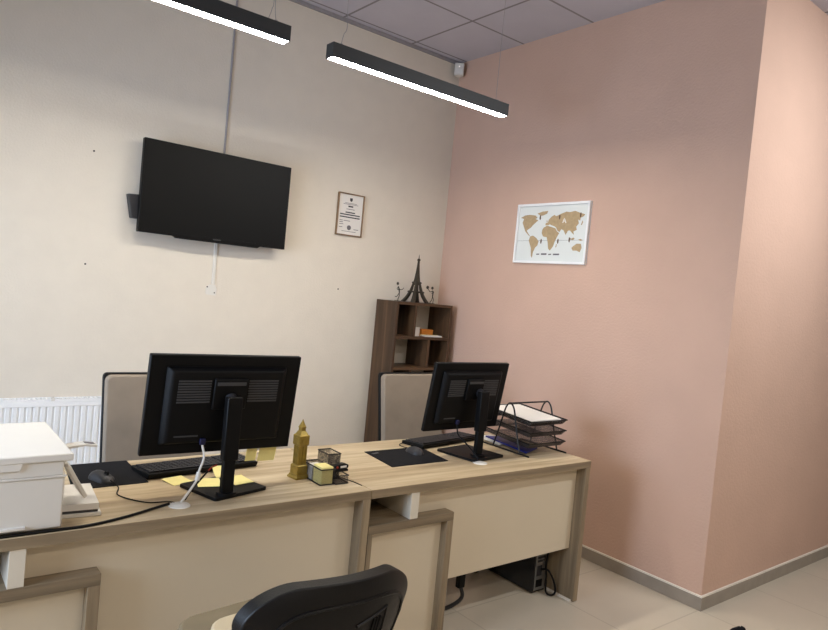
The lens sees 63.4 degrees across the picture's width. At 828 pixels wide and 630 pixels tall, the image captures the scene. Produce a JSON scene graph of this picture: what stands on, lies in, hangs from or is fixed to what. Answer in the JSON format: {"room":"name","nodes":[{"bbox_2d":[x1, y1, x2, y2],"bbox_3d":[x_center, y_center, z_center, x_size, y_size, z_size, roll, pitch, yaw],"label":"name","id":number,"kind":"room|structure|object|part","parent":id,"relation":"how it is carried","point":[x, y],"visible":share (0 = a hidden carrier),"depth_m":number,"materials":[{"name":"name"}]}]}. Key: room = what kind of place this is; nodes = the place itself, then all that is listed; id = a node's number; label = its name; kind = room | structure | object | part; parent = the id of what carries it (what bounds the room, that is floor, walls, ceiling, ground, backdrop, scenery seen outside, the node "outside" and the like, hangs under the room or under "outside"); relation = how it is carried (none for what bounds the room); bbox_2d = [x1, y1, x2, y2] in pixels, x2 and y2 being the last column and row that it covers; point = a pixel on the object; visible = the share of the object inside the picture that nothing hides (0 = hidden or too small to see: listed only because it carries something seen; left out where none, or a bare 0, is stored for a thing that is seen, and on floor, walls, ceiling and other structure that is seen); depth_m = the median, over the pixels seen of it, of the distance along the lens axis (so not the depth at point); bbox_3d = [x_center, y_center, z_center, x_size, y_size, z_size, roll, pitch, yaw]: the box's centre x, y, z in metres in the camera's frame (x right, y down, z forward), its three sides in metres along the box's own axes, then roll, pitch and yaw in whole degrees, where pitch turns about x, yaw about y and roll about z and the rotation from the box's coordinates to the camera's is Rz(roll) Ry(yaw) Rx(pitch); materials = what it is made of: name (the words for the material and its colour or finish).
{"room":"travel agency office","nodes":[
{"label":"travel agency office","id":0,"kind":"room"},
{"bbox_2d":[0,0,458,454],"bbox_3d":[-1.807,-0.452,3.858,5.050,3.378,0.150,4,2,-38],"label":"wall","id":1,"kind":"structure","parent":0,"point":[78,78],"depth_m":4.12,"materials":[{"name":"beige paint"}]},
{"bbox_2d":[0,396,101,464],"bbox_3d":[-2.238,0.820,3.495,1.200,0.789,0.103,4,2,-38],"label":"radiator","id":2,"kind":"object","parent":1,"relation":"attached to","point":[73,419],"visible":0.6,"depth_m":3.68,"materials":[{"name":"white metal"}]},
{"bbox_3d":[-2.180,0.467,3.453,1.200,0.028,0.023,4,2,-38],"label":"rail","id":3,"kind":"part","parent":2,"relation":"part of","materials":[{"name":"white metal"}]},
{"bbox_2d":[0,396,101,402],"bbox_3d":[-2.192,0.444,3.470,1.200,0.014,0.065,4,2,-38],"label":"grille","id":4,"kind":"object","parent":2,"relation":"attached to","point":[81,399],"depth_m":3.64,"materials":[{"name":"white metal"}]},
{"bbox_2d":[126,137,290,249],"bbox_3d":[-1.237,-0.717,4.113,0.978,0.546,0.109,4,2,-38],"label":"television","id":5,"kind":"object","parent":1,"relation":"attached to","point":[186,192],"visible":1,"depth_m":4.05,"materials":[{"name":"black plastic"}]},
{"bbox_3d":[-1.471,-0.617,3.962,0.434,0.147,0.050,4,2,-38],"label":"bracket arm","id":6,"kind":"part","parent":5,"relation":"part of","materials":[{"name":"grey plastic"}]},
{"bbox_2d":[205,284,216,295],"bbox_3d":[-1.274,-0.166,4.211,0.072,0.086,0.006,4,2,-38],"label":"wall plate","id":7,"kind":"object","parent":1,"relation":"attached to","point":[210,289],"visible":1,"depth_m":4.21,"materials":[{"name":"white plastic"}]},
{"bbox_2d":[211,243,217,283],"bbox_3d":[-1.249,-0.352,4.209,0.020,0.320,0.008,4,2,-38],"label":"channel","id":8,"kind":"object","parent":1,"relation":"attached to","point":[216,244],"visible":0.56,"depth_m":4.21,"materials":[{"name":"white plastic"}]},
{"bbox_2d":[223,0,237,153],"bbox_3d":[-1.135,-1.518,4.170,0.012,1.106,0.010,4,2,-38],"label":"cable conduit","id":9,"kind":"object","parent":1,"relation":"attached to","point":[234,32],"visible":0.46,"depth_m":4.17,"materials":[{"name":"plastic"}]},
{"bbox_2d":[335,191,364,237],"bbox_3d":[-0.456,-0.714,4.789,0.220,0.300,0.018,4,2,-38],"label":"certificate","id":10,"kind":"object","parent":1,"relation":"attached to","point":[350,207],"visible":1,"depth_m":4.79,"materials":[{"name":"white paper"}]},
{"bbox_2d":[289,0,460,63],"bbox_3d":[-1.536,-2.110,3.781,4.900,0.021,0.022,4,2,-38],"label":"trim","id":11,"kind":"structure","parent":1,"relation":"attached to","point":[308,5],"depth_m":4.76,"materials":[{"name":"grey metal"}]},
{"bbox_2d":[454,63,463,76],"bbox_3d":[0.355,-1.914,5.241,0.072,0.093,0.065,6,2,6],"label":"sensor","id":12,"kind":"object","parent":1,"relation":"attached to","point":[459,67],"visible":1,"depth_m":5.21,"materials":[{"name":"white plastic"}]},
{"bbox_2d":[302,0,827,62],"bbox_3d":[1.906,-1.795,2.328,8.800,0.100,6.900,4,2,-38],"label":"ceiling","id":13,"kind":"structure","parent":0,"point":[462,31],"depth_m":4.44,"materials":[{"name":"tile"}]},
{"bbox_2d":[152,0,291,44],"bbox_3d":[-1.007,-1.636,2.598,1.223,0.786,0.063,4,2,-38],"label":"pendant lamp","id":14,"kind":"object","parent":13,"relation":"hanging from","point":[218,11],"visible":1,"depth_m":2.82,"materials":[{"name":"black metal"}]},
{"bbox_2d":[326,0,508,117],"bbox_3d":[0.098,-1.561,3.479,1.170,0.786,0.063,4,2,-38],"label":"pendant lamp","id":15,"kind":"object","parent":13,"relation":"hanging from","point":[336,52],"visible":1,"depth_m":3.41,"materials":[{"name":"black metal"}]},
{"bbox_2d":[328,57,504,116],"bbox_3d":[0.061,-1.173,3.492,1.160,0.005,0.053,4,2,-38],"label":"diffuser","id":16,"kind":"object","parent":15,"relation":"attached to","point":[352,62],"depth_m":3.44,"materials":[{"name":"white plastic"}]},
{"bbox_2d":[438,0,766,594],"bbox_3d":[0.958,-0.213,4.547,0.150,3.378,2.528,4,2,-38],"label":"wall","id":17,"kind":"structure","parent":0,"point":[645,115],"depth_m":4.03,"materials":[{"name":"pink paint"}]},
{"bbox_2d":[513,200,592,264],"bbox_3d":[0.914,-0.547,4.492,0.022,0.407,0.623,4,2,-38],"label":"world map","id":18,"kind":"object","parent":17,"relation":"attached to","point":[558,232],"visible":1,"depth_m":4.48,"materials":[{"name":"white paper"}]},
{"bbox_2d":[581,545,701,610],"bbox_3d":[0.788,1.431,4.490,0.011,0.079,2.389,4,2,-38],"label":"baseboard","id":19,"kind":"structure","parent":17,"relation":"attached to","point":[682,595],"depth_m":3.82,"materials":[{"name":"grey tile"}]},
{"bbox_2d":[443,557,827,629],"bbox_3d":[1.577,1.665,2.446,8.800,0.100,6.900,4,2,-38],"label":"floor","id":20,"kind":"structure","parent":0,"point":[606,599],"depth_m":3.53,"materials":[{"name":"beige tile"}]},
{"bbox_2d":[99,372,202,461],"bbox_3d":[-1.087,0.817,2.943,0.574,1.050,0.613,4,2,-38],"label":"office chair","id":21,"kind":"object","parent":20,"relation":"on","point":[123,393],"visible":0.08,"depth_m":3.01,"materials":[{"name":"beige fabric"}]},
{"bbox_2d":[0,448,371,629],"bbox_3d":[-0.981,0.994,2.468,1.452,0.750,0.691,4,2,-38],"label":"desk","id":22,"kind":"object","parent":20,"relation":"on","point":[163,567],"visible":0.79,"depth_m":2.25,"materials":[{"name":"brown wood"}]},
{"bbox_3d":[-1.194,1.074,1.928,0.411,0.547,0.018,4,2,-38],"label":"inset panel","id":23,"kind":"part","parent":22,"relation":"part of","materials":[{"name":"beige laminate"}]},
{"bbox_2d":[0,422,97,534],"bbox_3d":[-1.245,0.493,2.059,0.478,0.226,0.453,4,2,-38],"label":"printer","id":24,"kind":"object","parent":22,"relation":"on","point":[33,458],"visible":1,"depth_m":1.93,"materials":[{"name":"white plastic"}]},
{"bbox_3d":[-1.279,0.388,2.026,0.371,0.022,0.445,4,2,-38],"label":"scanner lid","id":25,"kind":"part","parent":24,"relation":"part of","materials":[{"name":"white plastic"}]},
{"bbox_3d":[-1.261,0.771,2.050,0.469,0.036,0.420,4,2,-38],"label":"frame","id":26,"kind":"part","parent":22,"relation":"part of","materials":[{"name":"brown wood"}]},
{"bbox_2d":[62,483,100,518],"bbox_3d":[-1.093,0.597,2.163,0.128,0.040,0.220,4,2,-33],"label":"paper stack","id":27,"kind":"object","parent":22,"relation":"on","point":[75,505],"visible":0.57,"depth_m":2.10,"materials":[{"name":"white paper"}]},
{"bbox_2d":[62,508,100,518],"bbox_3d":[-1.095,0.611,2.164,0.128,0.012,0.220,4,2,-33],"label":"tray","id":28,"kind":"object","parent":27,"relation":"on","point":[72,512],"depth_m":2.08,"materials":[{"name":"white plastic"}]},
{"bbox_2d":[0,503,169,538],"bbox_3d":[-1.029,0.623,1.986,0.064,0.012,0.669,7,3,43],"label":"power cable","id":29,"kind":"object","parent":22,"relation":"on","point":[165,504],"visible":1,"depth_m":1.99,"materials":[{"name":"black plastic"}]},
{"bbox_3d":[-1.008,1.098,2.053,0.036,0.567,0.055,4,2,-38],"label":"frame leg","id":30,"kind":"part","parent":22,"relation":"part of","materials":[{"name":"brown wood"}]},
{"bbox_2d":[67,460,147,487],"bbox_3d":[-1.171,0.596,2.511,0.262,0.003,0.315,4,2,-38],"label":"mouse pad","id":31,"kind":"object","parent":22,"relation":"on","point":[121,471],"visible":0.58,"depth_m":2.53,"materials":[{"name":"black fabric"}]},
{"bbox_2d":[88,470,172,502],"bbox_3d":[-1.009,0.598,2.345,0.436,0.040,0.093,7,2,31],"label":"computer mouse","id":32,"kind":"object","parent":31,"relation":"on","point":[99,476],"visible":1,"depth_m":2.41,"materials":[{"name":"grey plastic"}]},
{"bbox_3d":[-0.962,0.616,2.308,0.323,0.017,0.076,6,2,25],"label":"cord","id":33,"kind":"part","parent":32,"relation":"part of","materials":[{"name":"black plastic"}]},
{"bbox_2d":[162,475,190,485],"bbox_3d":[-0.886,0.621,2.516,0.085,0.005,0.085,7,2,37],"label":"sticky note","id":34,"kind":"object","parent":22,"relation":"on","point":[176,480],"visible":0.87,"depth_m":2.52,"materials":[{"name":"yellow paper"}]},
{"bbox_2d":[168,501,190,508],"bbox_3d":[-0.790,0.639,2.261,0.072,0.008,0.072,4,2,-38],"label":"cable grommet","id":35,"kind":"object","parent":22,"relation":"on","point":[174,505],"visible":0.98,"depth_m":2.25,"materials":[{"name":"white plastic"}]},
{"bbox_3d":[-0.709,0.907,2.318,1.151,0.442,0.018,4,2,-38],"label":"modesty panel","id":36,"kind":"part","parent":22,"relation":"part of","materials":[{"name":"beige laminate"}]},
{"bbox_2d":[131,453,257,479],"bbox_3d":[-0.877,0.605,2.710,0.462,0.029,0.165,4,3,-44],"label":"keyboard","id":37,"kind":"object","parent":22,"relation":"on","point":[164,469],"visible":0.82,"depth_m":2.63,"materials":[{"name":"black plastic"}]},
{"bbox_2d":[185,465,216,499],"bbox_3d":[-0.753,0.587,2.360,0.018,0.097,0.147,6,2,26],"label":"cable","id":38,"kind":"object","parent":22,"relation":"on","point":[207,471],"visible":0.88,"depth_m":2.37,"materials":[{"name":"black plastic"}]},
{"bbox_2d":[137,353,300,500],"bbox_3d":[-0.700,0.392,2.444,0.230,0.504,0.553,7,2,36],"label":"monitor","id":39,"kind":"object","parent":22,"relation":"on","point":[227,404],"visible":1,"depth_m":2.37,"materials":[{"name":"black plastic"}]},
{"bbox_2d":[180,445,204,502],"bbox_3d":[-0.761,0.547,2.323,0.025,0.177,0.127,6,2,9],"label":"cable","id":40,"kind":"object","parent":39,"relation":"attached to","point":[198,474],"visible":1,"depth_m":2.34,"materials":[{"name":"white plastic"}]},
{"bbox_2d":[176,380,211,403],"bbox_3d":[-0.761,0.266,2.326,0.115,0.081,0.014,4,2,-37],"label":"vent grille","id":41,"kind":"object","parent":39,"relation":"attached to","point":[187,391],"depth_m":2.32,"materials":[{"name":"grey plastic"}]},
{"bbox_2d":[197,478,219,486],"bbox_3d":[-0.761,0.621,2.487,0.085,0.007,0.085,5,2,-24],"label":"sticky note","id":42,"kind":"object","parent":39,"relation":"on","point":[205,482],"visible":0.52,"depth_m":2.48,"materials":[{"name":"yellow paper"}]},
{"bbox_3d":[-0.692,0.321,2.441,0.560,0.361,0.069,4,2,-37],"label":"screen panel","id":43,"kind":"part","parent":39,"relation":"part of","materials":[{"name":"black plastic"}]},
{"bbox_2d":[212,466,234,477],"bbox_3d":[-0.739,0.607,2.605,0.075,0.023,0.080,4,2,-30],"label":"sticky note","id":44,"kind":"object","parent":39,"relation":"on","point":[217,469],"visible":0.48,"depth_m":2.60,"materials":[{"name":"yellow paper"}]},
{"bbox_2d":[234,475,253,484],"bbox_3d":[-0.668,0.627,2.552,0.085,0.007,0.085,7,3,40],"label":"sticky note","id":45,"kind":"object","parent":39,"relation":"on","point":[238,479],"visible":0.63,"depth_m":2.56,"materials":[{"name":"yellow paper"}]},
{"bbox_2d":[245,448,256,460],"bbox_3d":[-0.621,0.516,2.567,0.042,0.088,0.020,4,2,-38],"label":"sticky note","id":46,"kind":"object","parent":39,"relation":"attached to","point":[250,453],"visible":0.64,"depth_m":2.57,"materials":[{"name":"yellow paper"}]},
{"bbox_2d":[247,380,278,401],"bbox_3d":[-0.558,0.281,2.479,0.115,0.081,0.014,4,2,-37],"label":"vent grille","id":47,"kind":"object","parent":39,"relation":"attached to","point":[257,390],"depth_m":2.48,"materials":[{"name":"grey plastic"}]},
{"bbox_2d":[257,447,275,460],"bbox_3d":[-0.568,0.522,2.607,0.074,0.092,0.020,4,2,-37],"label":"sticky note","id":48,"kind":"object","parent":39,"relation":"attached to","point":[264,454],"visible":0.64,"depth_m":2.61,"materials":[{"name":"yellow paper"}]},
{"bbox_2d":[287,419,309,479],"bbox_3d":[-0.459,0.539,2.713,0.064,0.238,0.064,7,3,45],"label":"figurine","id":49,"kind":"object","parent":22,"relation":"on","point":[298,468],"visible":1,"depth_m":2.70,"materials":[{"name":"gold metal"}]},
{"bbox_2d":[306,448,348,485],"bbox_3d":[-0.357,0.615,2.720,0.128,0.107,0.160,4,2,-37],"label":"desk organizer","id":50,"kind":"object","parent":22,"relation":"on","point":[328,459],"visible":0.7,"depth_m":2.72,"materials":[{"name":"black metal"}]},
{"bbox_2d":[307,462,317,478],"bbox_3d":[-0.407,0.633,2.730,0.050,0.056,0.059,4,2,-38],"label":"block","id":51,"kind":"object","parent":50,"relation":"in","point":[313,463],"visible":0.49,"depth_m":2.71,"materials":[{"name":"white paper"}]},
{"bbox_2d":[313,463,332,484],"bbox_3d":[-0.363,0.633,2.677,0.052,0.068,0.066,4,2,-38],"label":"sticky notes","id":52,"kind":"object","parent":50,"relation":"in","point":[322,466],"visible":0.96,"depth_m":2.65,"materials":[{"name":"yellow paper"}]},
{"bbox_2d":[317,448,341,478],"bbox_3d":[-0.353,0.613,2.766,0.065,0.107,0.092,4,2,-38],"label":"pen cup","id":53,"kind":"object","parent":50,"relation":"on","point":[328,459],"depth_m":2.75,"materials":[{"name":"black metal"}]},
{"bbox_2d":[331,462,348,472],"bbox_3d":[-0.315,0.618,2.713,0.111,0.034,0.028,4,3,-44],"label":"stapler","id":54,"kind":"object","parent":50,"relation":"on","point":[340,467],"visible":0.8,"depth_m":2.72,"materials":[{"name":"black plastic"}]},
{"bbox_2d":[333,472,348,484],"bbox_3d":[-0.309,0.655,2.708,0.062,0.037,0.079,4,2,-38],"label":"tray","id":55,"kind":"object","parent":50,"relation":"on","point":[336,475],"depth_m":2.69,"materials":[{"name":"black metal"}]},
{"bbox_3d":[-0.430,1.048,2.910,0.036,0.710,0.690,4,2,-38],"label":"panel","id":56,"kind":"part","parent":22,"relation":"part of","materials":[{"name":"brown wood"}]},
{"bbox_2d":[178,564,407,629],"bbox_3d":[-0.404,1.044,1.964,0.593,0.796,0.694,4,3,-44],"label":"swivel chair","id":57,"kind":"object","parent":20,"relation":"on","point":[373,598],"visible":1,"depth_m":1.68,"materials":[{"name":"black plastic"}]},
{"bbox_2d":[211,613,236,629],"bbox_3d":[-0.401,0.945,2.009,0.350,0.020,0.300,4,3,-44],"label":"seat cushion","id":58,"kind":"object","parent":57,"relation":"on","point":[223,623],"depth_m":2.00,"materials":[{"name":"beige fabric"}]},
{"bbox_2d":[364,299,452,441],"bbox_3d":[-0.059,0.634,5.083,0.532,1.465,0.256,4,2,-38],"label":"shelf unit","id":59,"kind":"object","parent":20,"relation":"on","point":[396,347],"visible":0.43,"depth_m":5.00,"materials":[{"name":"brown wood"}]},
{"bbox_3d":[-0.258,0.620,4.923,0.020,1.465,0.256,4,2,-38],"label":"panel","id":60,"kind":"part","parent":59,"relation":"part of","materials":[{"name":"brown wood"}]},
{"bbox_2d":[394,282,403,300],"bbox_3d":[-0.107,-0.173,4.956,0.075,0.140,0.028,4,2,-38],"label":"figurine","id":61,"kind":"object","parent":59,"relation":"on","point":[399,289],"visible":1,"depth_m":4.95,"materials":[{"name":"brown metal"}]},
{"bbox_3d":[-0.134,0.603,5.181,0.492,1.385,0.004,4,2,-38],"label":"panel","id":62,"kind":"part","parent":59,"relation":"part of","materials":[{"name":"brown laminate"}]},
{"bbox_2d":[401,255,428,303],"bbox_3d":[0.024,-0.274,5.049,0.165,0.360,0.151,4,2,-38],"label":"figurine","id":63,"kind":"object","parent":59,"relation":"on","point":[415,297],"visible":1,"depth_m":5.04,"materials":[{"name":"brown metal"}]},
{"bbox_3d":[-0.049,-0.176,5.059,0.097,0.150,0.038,5,2,-1],"label":"tower leg","id":64,"kind":"part","parent":63,"relation":"part of","materials":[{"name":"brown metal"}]},
{"bbox_3d":[0.006,-0.168,4.989,0.038,0.150,0.097,6,2,14],"label":"tower leg","id":65,"kind":"part","parent":63,"relation":"part of","materials":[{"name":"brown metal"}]},
{"bbox_3d":[0.022,-0.171,5.115,0.038,0.150,0.097,6,2,14],"label":"tower leg","id":66,"kind":"part","parent":63,"relation":"part of","materials":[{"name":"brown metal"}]},
{"bbox_3d":[0.077,-0.164,5.046,0.097,0.150,0.038,5,2,-1],"label":"tower leg","id":67,"kind":"part","parent":63,"relation":"part of","materials":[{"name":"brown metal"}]},
{"bbox_3d":[0.010,-0.085,5.058,0.492,0.020,0.256,4,2,-38],"label":"panel","id":68,"kind":"part","parent":59,"relation":"part of","materials":[{"name":"brown wood"}]},
{"bbox_2d":[415,327,419,335],"bbox_3d":[0.013,0.123,5.029,0.080,0.065,0.065,4,2,-38],"label":"folded paper","id":69,"kind":"object","parent":59,"relation":"on","point":[417,330],"visible":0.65,"depth_m":5.00,"materials":[{"name":"white paper"}]},
{"bbox_2d":[419,329,432,335],"bbox_3d":[0.080,0.133,5.144,0.110,0.050,0.070,4,2,-38],"label":"box","id":70,"kind":"object","parent":59,"relation":"on","point":[422,331],"visible":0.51,"depth_m":5.11,"materials":[{"name":"orange cardboard"}]},
{"bbox_2d":[426,286,433,303],"bbox_3d":[0.123,-0.155,5.140,0.082,0.135,0.028,4,2,-38],"label":"figurine","id":71,"kind":"object","parent":59,"relation":"on","point":[427,287],"visible":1,"depth_m":5.15,"materials":[{"name":"brown metal"}]},
{"bbox_2d":[420,334,441,337],"bbox_3d":[0.130,0.159,5.088,0.170,0.012,0.056,4,2,-38],"label":"pad","id":72,"kind":"object","parent":59,"relation":"on","point":[420,334],"visible":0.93,"depth_m":5.06,"materials":[{"name":"white paper"}]},
{"bbox_3d":[0.141,0.647,5.242,0.020,1.465,0.256,4,2,-38],"label":"panel","id":73,"kind":"part","parent":59,"relation":"part of","materials":[{"name":"brown wood"}]},
{"bbox_2d":[378,372,478,572],"bbox_3d":[0.103,0.898,3.892,0.574,1.050,0.613,4,2,-38],"label":"office chair","id":74,"kind":"object","parent":20,"relation":"on","point":[402,396],"visible":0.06,"depth_m":3.99,"materials":[{"name":"beige fabric"}]},
{"bbox_2d":[381,374,441,440],"bbox_3d":[-0.009,0.630,4.055,0.447,0.536,0.127,4,2,-38],"label":"cushion","id":75,"kind":"object","parent":74,"relation":"on","point":[404,397],"depth_m":4.00,"materials":[{"name":"beige fabric"}]},
{"bbox_2d":[290,432,590,629],"bbox_3d":[0.134,1.070,3.357,1.400,0.750,0.691,4,2,-38],"label":"desk","id":76,"kind":"object","parent":20,"relation":"on","point":[434,523],"visible":0.62,"depth_m":3.10,"materials":[{"name":"brown wood"}]},
{"bbox_3d":[-0.216,1.152,2.684,0.022,0.567,0.055,4,2,-38],"label":"frame leg","id":77,"kind":"part","parent":76,"relation":"part of","materials":[{"name":"brown wood"}]},
{"bbox_3d":[-0.064,1.151,2.829,0.395,0.547,0.018,4,2,-38],"label":"inset panel","id":78,"kind":"part","parent":76,"relation":"part of","materials":[{"name":"beige laminate"}]},
{"bbox_2d":[365,448,447,466],"bbox_3d":[-0.034,0.680,3.228,0.377,0.004,0.271,4,2,-38],"label":"mouse pad","id":79,"kind":"object","parent":76,"relation":"on","point":[399,457],"visible":0.93,"depth_m":3.20,"materials":[{"name":"black fabric"}]},
{"bbox_2d":[399,443,423,455],"bbox_3d":[-0.026,0.655,3.430,0.091,0.041,0.368,5,2,-11],"label":"computer mouse","id":80,"kind":"object","parent":79,"relation":"on","point":[412,449],"visible":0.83,"depth_m":3.28,"materials":[{"name":"grey plastic"}]},
{"bbox_3d":[-0.132,0.848,2.950,0.453,0.036,0.420,4,2,-38],"label":"frame","id":81,"kind":"part","parent":76,"relation":"part of","materials":[{"name":"brown wood"}]},
{"bbox_2d":[402,431,474,448],"bbox_3d":[0.148,0.671,3.623,0.150,0.029,0.470,7,3,42],"label":"keyboard","id":82,"kind":"object","parent":76,"relation":"on","point":[424,442],"visible":0.93,"depth_m":3.56,"materials":[{"name":"black plastic"}]},
{"bbox_3d":[0.115,1.174,2.948,0.036,0.567,0.055,4,2,-38],"label":"frame leg","id":83,"kind":"part","parent":76,"relation":"part of","materials":[{"name":"brown wood"}]},
{"bbox_2d":[445,574,465,609],"bbox_3d":[0.110,1.094,3.297,0.311,0.702,0.170,4,2,-38],"label":"power adapter","id":84,"kind":"object","parent":76,"relation":"hanging from","point":[460,580],"visible":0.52,"depth_m":3.32,"materials":[{"name":"black plastic"}]},
{"bbox_3d":[0.116,1.391,3.265,0.312,0.114,0.025,4,2,-32],"label":"floor cord","id":85,"kind":"part","parent":84,"relation":"part of","materials":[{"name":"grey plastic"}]},
{"bbox_2d":[421,362,508,461],"bbox_3d":[0.272,0.470,3.358,0.250,0.471,0.505,7,3,43],"label":"monitor","id":86,"kind":"object","parent":76,"relation":"on","point":[464,394],"visible":0.98,"depth_m":3.31,"materials":[{"name":"black plastic"}]},
{"bbox_2d":[448,380,466,396],"bbox_3d":[0.210,0.357,3.259,0.103,0.081,0.016,4,2,-39],"label":"vent grille","id":87,"kind":"object","parent":86,"relation":"attached to","point":[456,388],"depth_m":3.26,"materials":[{"name":"grey plastic"}]},
{"bbox_3d":[0.265,0.405,3.368,0.501,0.344,0.076,4,2,-39],"label":"screen panel","id":88,"kind":"part","parent":86,"relation":"part of","materials":[{"name":"black plastic"}]},
{"bbox_2d":[456,424,478,460],"bbox_3d":[0.262,0.621,3.278,0.142,0.156,0.011,7,2,31],"label":"cable","id":89,"kind":"object","parent":86,"relation":"attached to","point":[462,439],"visible":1,"depth_m":3.28,"materials":[{"name":"black plastic"}]},
{"bbox_2d":[483,380,498,394],"bbox_3d":[0.386,0.369,3.403,0.103,0.081,0.016,4,2,-39],"label":"vent grille","id":90,"kind":"object","parent":86,"relation":"attached to","point":[492,386],"depth_m":3.41,"materials":[{"name":"grey plastic"}]},
{"bbox_2d":[473,461,486,464],"bbox_3d":[0.319,0.711,3.238,0.072,0.008,0.072,4,2,-38],"label":"cable grommet","id":91,"kind":"object","parent":76,"relation":"on","point":[476,462],"visible":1,"depth_m":3.22,"materials":[{"name":"white plastic"}]},
{"bbox_2d":[484,434,501,444],"bbox_3d":[0.452,0.701,3.767,0.130,0.001,0.236,4,2,-32],"label":"paper sheet","id":92,"kind":"object","parent":76,"relation":"on","point":[485,438],"visible":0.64,"depth_m":3.74,"materials":[{"name":"white paper"}]},
{"bbox_3d":[0.400,0.982,3.203,1.114,0.442,0.018,4,2,-38],"label":"modesty panel","id":93,"kind":"part","parent":76,"relation":"part of","materials":[{"name":"beige laminate"}]},
{"bbox_2d":[485,435,536,453],"bbox_3d":[0.562,0.709,3.691,0.152,0.008,0.375,4,2,-29],"label":"folder","id":94,"kind":"object","parent":76,"relation":"on","point":[498,439],"visible":0.72,"depth_m":3.65,"materials":[{"name":"blue plastic"}]},
{"bbox_2d":[483,401,567,457],"bbox_3d":[0.609,0.598,3.669,0.307,0.259,0.350,4,2,-38],"label":"rack","id":95,"kind":"object","parent":76,"relation":"on","point":[524,430],"visible":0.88,"depth_m":3.62,"materials":[{"name":"black metal"}]},
{"bbox_2d":[486,423,565,447],"bbox_3d":[0.601,0.660,3.673,0.291,0.052,0.344,4,2,-38],"label":"tray","id":96,"kind":"object","parent":95,"relation":"on","point":[501,434],"depth_m":3.64,"materials":[{"name":"black metal"}]},
{"bbox_2d":[499,404,560,424],"bbox_3d":[0.606,0.544,3.678,0.246,0.045,0.310,4,2,-38],"label":"paper stack","id":97,"kind":"object","parent":95,"relation":"in","point":[524,412],"visible":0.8,"depth_m":3.65,"materials":[{"name":"white paper"}]},
{"bbox_2d":[496,414,566,436],"bbox_3d":[0.607,0.602,3.671,0.291,0.052,0.344,4,2,-38],"label":"tray","id":98,"kind":"object","parent":95,"relation":"on","point":[518,424],"depth_m":3.61,"materials":[{"name":"black metal"}]},
{"bbox_2d":[498,404,567,425],"bbox_3d":[0.612,0.545,3.669,0.291,0.052,0.344,4,2,-38],"label":"tray","id":99,"kind":"object","parent":95,"relation":"on","point":[509,416],"depth_m":3.58,"materials":[{"name":"black metal"}]},
{"bbox_3d":[0.665,1.122,3.782,0.036,0.710,0.690,4,2,-38],"label":"panel","id":100,"kind":"part","parent":76,"relation":"part of","materials":[{"name":"brown wood"}]},
{"bbox_2d":[488,553,546,592],"bbox_3d":[0.569,1.325,3.733,0.097,0.300,0.364,4,2,-38],"label":"computer tower","id":101,"kind":"object","parent":20,"relation":"on","point":[527,573],"visible":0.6,"depth_m":3.61,"materials":[{"name":"black plastic"}]},
{"bbox_2d":[535,579,541,587],"bbox_3d":[0.667,1.435,3.591,0.049,0.040,0.002,4,2,-38],"label":"power socket","id":102,"kind":"object","parent":101,"relation":"attached to","point":[538,582],"depth_m":3.59,"materials":[{"name":"black plastic"}]},
{"bbox_3d":[0.670,1.367,3.585,0.039,0.055,0.002,4,2,-38],"label":"port panel","id":103,"kind":"part","parent":101,"relation":"part of","materials":[{"name":"grey plastic"}]},
{"bbox_3d":[0.680,1.337,3.594,0.083,0.270,0.005,4,2,-38],"label":"plate","id":104,"kind":"part","parent":101,"relation":"part of","materials":[{"name":"silver metal"}]},
{"bbox_2d":[541,553,555,595],"bbox_3d":[0.727,1.344,3.581,0.089,0.303,0.044,7,2,29],"label":"cable","id":105,"kind":"object","parent":101,"relation":"attached to","point":[546,562],"visible":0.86,"depth_m":3.57,"materials":[{"name":"black plastic"}]},
{"bbox_2d":[730,626,745,629],"bbox_3d":[1.516,1.518,3.131,0.136,0.135,0.127,5,2,0],"label":"bag","id":106,"kind":"object","parent":20,"relation":"on","point":[737,627],"visible":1,"depth_m":3.13,"materials":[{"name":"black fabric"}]},
{"bbox_2d":[701,0,827,595],"bbox_3d":[3.039,-0.020,4.691,3.600,3.378,0.150,4,2,-38],"label":"wall","id":107,"kind":"structure","parent":0,"point":[769,505],"depth_m":3.83,"materials":[{"name":"pink paint"}]},
{"bbox_2d":[700,545,827,611],"bbox_3d":[2.928,1.628,4.681,3.611,0.079,0.011,4,2,-38],"label":"baseboard","id":108,"kind":"structure","parent":107,"relation":"attached to","point":[727,592],"depth_m":3.98,"materials":[{"name":"grey tile"}]}
]}

